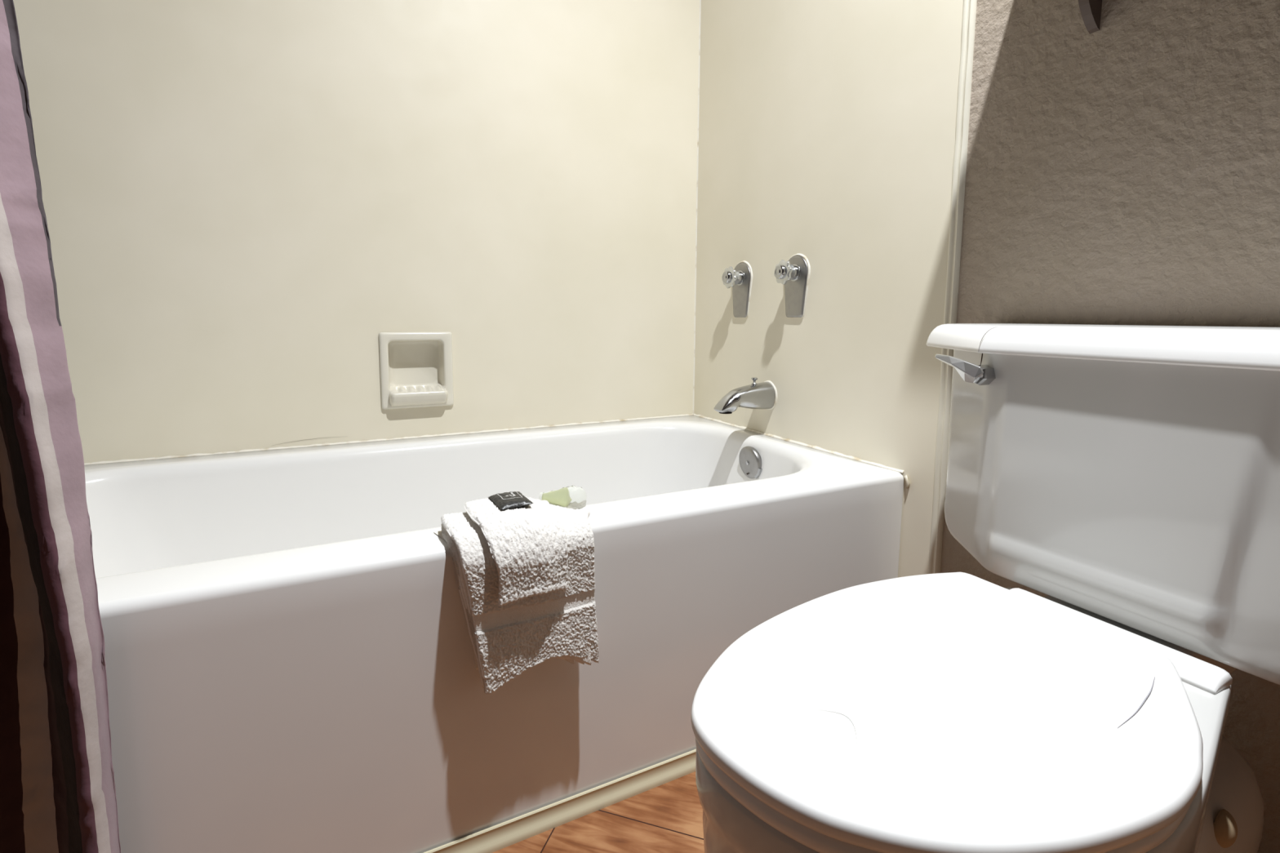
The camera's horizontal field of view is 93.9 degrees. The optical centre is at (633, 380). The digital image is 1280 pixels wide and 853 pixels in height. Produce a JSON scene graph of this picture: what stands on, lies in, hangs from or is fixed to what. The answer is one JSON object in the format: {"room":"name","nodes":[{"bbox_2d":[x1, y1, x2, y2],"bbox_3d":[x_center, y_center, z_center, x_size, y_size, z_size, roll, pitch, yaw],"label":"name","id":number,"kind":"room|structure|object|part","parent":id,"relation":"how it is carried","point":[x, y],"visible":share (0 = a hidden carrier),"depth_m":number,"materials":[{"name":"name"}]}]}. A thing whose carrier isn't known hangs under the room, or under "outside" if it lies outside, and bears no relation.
{"room":"bathroom","nodes":[
{"label":"bathroom","id":0,"kind":"room"},
{"bbox_2d":[13,0,699,462],"bbox_3d":[-0.518,-0.675,1.388,1.730,2.480,0.100,-3,7,-27],"label":"wall","id":1,"kind":"structure","parent":0,"point":[240,197],"depth_m":1.32,"materials":[{"name":"beige paint"}]},
{"bbox_2d":[84,413,693,465],"bbox_3d":[-0.500,0.133,1.428,1.526,0.006,0.006,-3,7,-27],"label":"trim","id":2,"kind":"structure","parent":1,"relation":"attached to","point":[673,415],"depth_m":1.36,"materials":[{"name":"white plastic"}]},
{"bbox_2d":[378,331,453,409],"bbox_3d":[-0.509,-0.025,1.411,0.162,0.178,0.074,-3,7,-27],"label":"soap dish","id":3,"kind":"object","parent":1,"relation":"attached to","point":[416,368],"visible":1,"depth_m":1.42,"materials":[{"name":"beige ceramic"}]},
{"bbox_2d":[389,383,448,406],"bbox_3d":[-0.509,0.035,1.417,0.130,0.045,0.072,-3,7,-27],"label":"soap tray","id":4,"kind":"object","parent":3,"relation":"on","point":[400,394],"depth_m":1.40,"materials":[{"name":"beige ceramic"}]},
{"bbox_2d":[693,0,701,413],"bbox_3d":[0.184,-0.917,1.662,0.003,2.050,0.003,-3,7,-27],"label":"trim","id":5,"kind":"structure","parent":1,"relation":"attached to","point":[700,0],"depth_m":1.71,"materials":[{"name":"beige plastic"}]},
{"bbox_2d":[493,771,704,852],"bbox_3d":[0.199,0.746,0.108,1.730,0.060,3.300,-3,7,-27],"label":"floor","id":6,"kind":"structure","parent":0,"point":[668,817],"depth_m":0.85,"materials":[{"name":"brown wood"}]},
{"bbox_2d":[84,415,910,852],"bbox_3d":[-0.332,0.386,1.123,1.527,0.430,0.746,-3,7,-27],"label":"bathtub","id":7,"kind":"object","parent":6,"relation":"on","point":[290,660],"visible":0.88,"depth_m":0.85,"materials":[{"name":"white ceramic"}]},
{"bbox_2d":[433,530,478,670],"bbox_3d":[-0.189,0.287,0.815,0.145,0.170,0.069,-3,7,-27],"label":"cloth","id":8,"kind":"object","parent":7,"relation":"hanging from","point":[438,533],"visible":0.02,"depth_m":0.78,"materials":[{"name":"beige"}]},
{"bbox_2d":[440,503,599,693],"bbox_3d":[-0.143,0.285,0.809,0.208,0.217,0.104,-3,7,-27],"label":"hand towel","id":9,"kind":"object","parent":7,"relation":"on","point":[508,640],"visible":0.58,"depth_m":0.76,"materials":[{"name":"white fabric"}]},
{"bbox_2d":[463,496,568,606],"bbox_3d":[-0.150,0.217,0.786,0.120,0.107,0.117,-3,7,-27],"label":"washcloth","id":10,"kind":"object","parent":9,"relation":"on","point":[527,544],"visible":0.93,"depth_m":0.75,"materials":[{"name":"white fabric"}]},
{"bbox_2d":[488,491,533,510],"bbox_3d":[-0.165,0.161,0.804,0.047,0.014,0.062,-3,7,-27],"label":"packet","id":11,"kind":"object","parent":10,"relation":"on","point":[513,500],"visible":1,"depth_m":0.79,"materials":[{"name":"black plastic"}]},
{"bbox_2d":[538,485,586,508],"bbox_3d":[-0.099,0.176,0.869,0.070,0.041,0.052,-3,7,-27],"label":"bottle","id":12,"kind":"object","parent":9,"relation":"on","point":[572,496],"visible":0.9,"depth_m":0.86,"materials":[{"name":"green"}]},
{"bbox_2d":[423,749,696,852],"bbox_3d":[-0.169,0.621,0.821,1.526,0.030,0.009,-3,7,-27],"label":"baseboard","id":13,"kind":"structure","parent":7,"relation":"attached to","point":[492,839],"depth_m":0.86,"materials":[{"name":"beige wood"}]},
{"bbox_3d":[0.282,0.198,1.441,0.020,0.079,0.079,-3,7,-27],"label":"overflow plate","id":14,"kind":"part","parent":7,"relation":"part of","materials":[{"name":"silver metal"}]},
{"bbox_3d":[0.298,0.220,1.414,0.013,0.028,0.020,-3,7,-27],"label":"trip lever","id":15,"kind":"part","parent":7,"relation":"part of","materials":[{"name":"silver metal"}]},
{"bbox_2d":[690,323,1279,852],"bbox_3d":[0.373,0.305,0.594,0.731,0.713,0.572,-3,7,-27],"label":"toilet","id":16,"kind":"object","parent":6,"relation":"on","point":[1127,477],"visible":1,"depth_m":0.53,"materials":[{"name":"white ceramic"}]},
{"bbox_3d":[0.250,0.265,0.494,0.418,0.016,0.297,-3,7,-27],"label":"seat","id":17,"kind":"part","parent":16,"relation":"part of","materials":[{"name":"white plastic"}]},
{"bbox_3d":[0.250,0.247,0.492,0.425,0.019,0.304,-3,7,-27],"label":"lid","id":18,"kind":"part","parent":16,"relation":"part of","materials":[{"name":"white plastic"}]},
{"bbox_3d":[0.403,-0.015,0.744,0.011,0.033,0.063,-3,7,-27],"label":"flush lever","id":19,"kind":"part","parent":16,"relation":"part of","materials":[{"name":"silver metal"}]},
{"bbox_3d":[0.287,0.469,0.535,0.501,0.398,0.292,-3,7,-27],"label":"bowl","id":20,"kind":"part","parent":16,"relation":"part of","materials":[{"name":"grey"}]},
{"bbox_3d":[0.592,-0.043,0.667,0.244,0.035,0.572,-3,7,-27],"label":"tank lid","id":21,"kind":"part","parent":16,"relation":"part of","materials":[{"name":"white ceramic"}]},
{"bbox_3d":[0.596,0.110,0.667,0.239,0.279,0.490,-3,7,-27],"label":"tank","id":22,"kind":"part","parent":16,"relation":"part of","materials":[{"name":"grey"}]},
{"bbox_2d":[940,0,1279,852],"bbox_3d":[0.956,-0.547,0.293,0.100,2.480,3.200,-3,7,-27],"label":"wall","id":23,"kind":"structure","parent":0,"point":[1126,171],"depth_m":0.79,"materials":[{"name":"beige paint"}]},
{"bbox_2d":[693,0,963,577],"bbox_3d":[0.366,-0.664,1.335,0.004,2.480,0.796,-3,7,-27],"label":"wall panel","id":24,"kind":"object","parent":23,"relation":"attached to","point":[827,128],"visible":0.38,"depth_m":1.25,"materials":[{"name":"beige plastic"}]},
{"bbox_2d":[721,260,752,317],"bbox_3d":[0.257,-0.233,1.527,0.056,0.145,0.084,-3,7,-27],"label":"handle","id":25,"kind":"object","parent":24,"relation":"attached to","point":[740,278],"visible":1,"depth_m":1.52,"materials":[{"name":"silver metal"}]},
{"bbox_3d":[0.252,-0.262,1.523,0.026,0.056,0.056,-3,7,-27],"label":"knob","id":26,"kind":"part","parent":25,"relation":"part of","materials":[{"name":"grey"}]},
{"bbox_3d":[0.277,-0.233,1.540,0.007,0.139,0.077,-3,7,-27],"label":"wall plate","id":27,"kind":"part","parent":25,"relation":"part of","materials":[{"name":"silver metal"}]},
{"bbox_2d":[713,377,777,413],"bbox_3d":[0.265,0.035,1.434,0.148,0.081,0.070,-3,7,-27],"label":"tub spout","id":28,"kind":"object","parent":24,"relation":"attached to","point":[763,395],"visible":1,"depth_m":1.42,"materials":[{"name":"silver metal"}]},
{"bbox_3d":[0.293,0.002,1.446,0.016,0.018,0.016,-3,7,-27],"label":"diverter knob","id":29,"kind":"part","parent":28,"relation":"part of","materials":[{"name":"silver metal"}]},
{"bbox_2d":[773,253,810,317],"bbox_3d":[0.348,-0.214,1.348,0.056,0.145,0.084,-3,7,-27],"label":"handle","id":30,"kind":"object","parent":24,"relation":"attached to","point":[794,273],"visible":1,"depth_m":1.34,"materials":[{"name":"silver metal"}]},
{"bbox_3d":[0.343,-0.243,1.344,0.026,0.056,0.056,-3,7,-27],"label":"knob","id":31,"kind":"part","parent":30,"relation":"part of","materials":[{"name":"grey"}]},
{"bbox_3d":[0.369,-0.214,1.361,0.007,0.139,0.077,-3,7,-27],"label":"wall plate","id":32,"kind":"part","parent":30,"relation":"part of","materials":[{"name":"silver metal"}]},
{"bbox_2d":[693,413,903,473],"bbox_3d":[0.341,0.135,1.449,0.006,0.007,0.731,-3,7,-27],"label":"trim","id":33,"kind":"structure","parent":24,"relation":"attached to","point":[815,447],"depth_m":1.35,"materials":[{"name":"white plastic"}]},
{"bbox_2d":[928,0,977,573],"bbox_3d":[0.548,-0.624,0.974,0.008,2.480,0.023,-3,7,-27],"label":"trim","id":34,"kind":"structure","parent":23,"relation":"attached to","point":[969,11],"depth_m":1.02,"materials":[{"name":"beige plastic"}]},
{"bbox_2d":[1078,0,1102,33],"bbox_3d":[0.630,-0.557,0.621,0.185,0.196,0.518,-3,7,-27],"label":"wall shelf","id":35,"kind":"object","parent":23,"relation":"attached to","point":[1091,10],"visible":1,"depth_m":0.81,"materials":[{"name":"brown"}]},
{"bbox_2d":[1043,595,1237,674],"bbox_3d":[0.573,0.282,0.677,0.190,0.052,0.138,-3,7,-27],"label":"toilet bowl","id":36,"kind":"object","parent":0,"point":[1119,624],"depth_m":0.62,"materials":[{"name":"white ceramic"}]},
{"bbox_3d":[-0.497,-0.476,-0.441,0.100,2.480,3.200,-3,7,-27],"label":"wall","id":37,"kind":"structure","parent":0,"visible":0},
{"bbox_2d":[0,0,120,852],"bbox_3d":[-0.657,-0.319,0.418,0.359,1.920,0.070,-3,7,-27],"label":"shower curtain","id":38,"kind":"object","parent":37,"relation":"hanging from","point":[58,788],"visible":1,"depth_m":0.54,"materials":[{"name":"fabric"}]}
]}

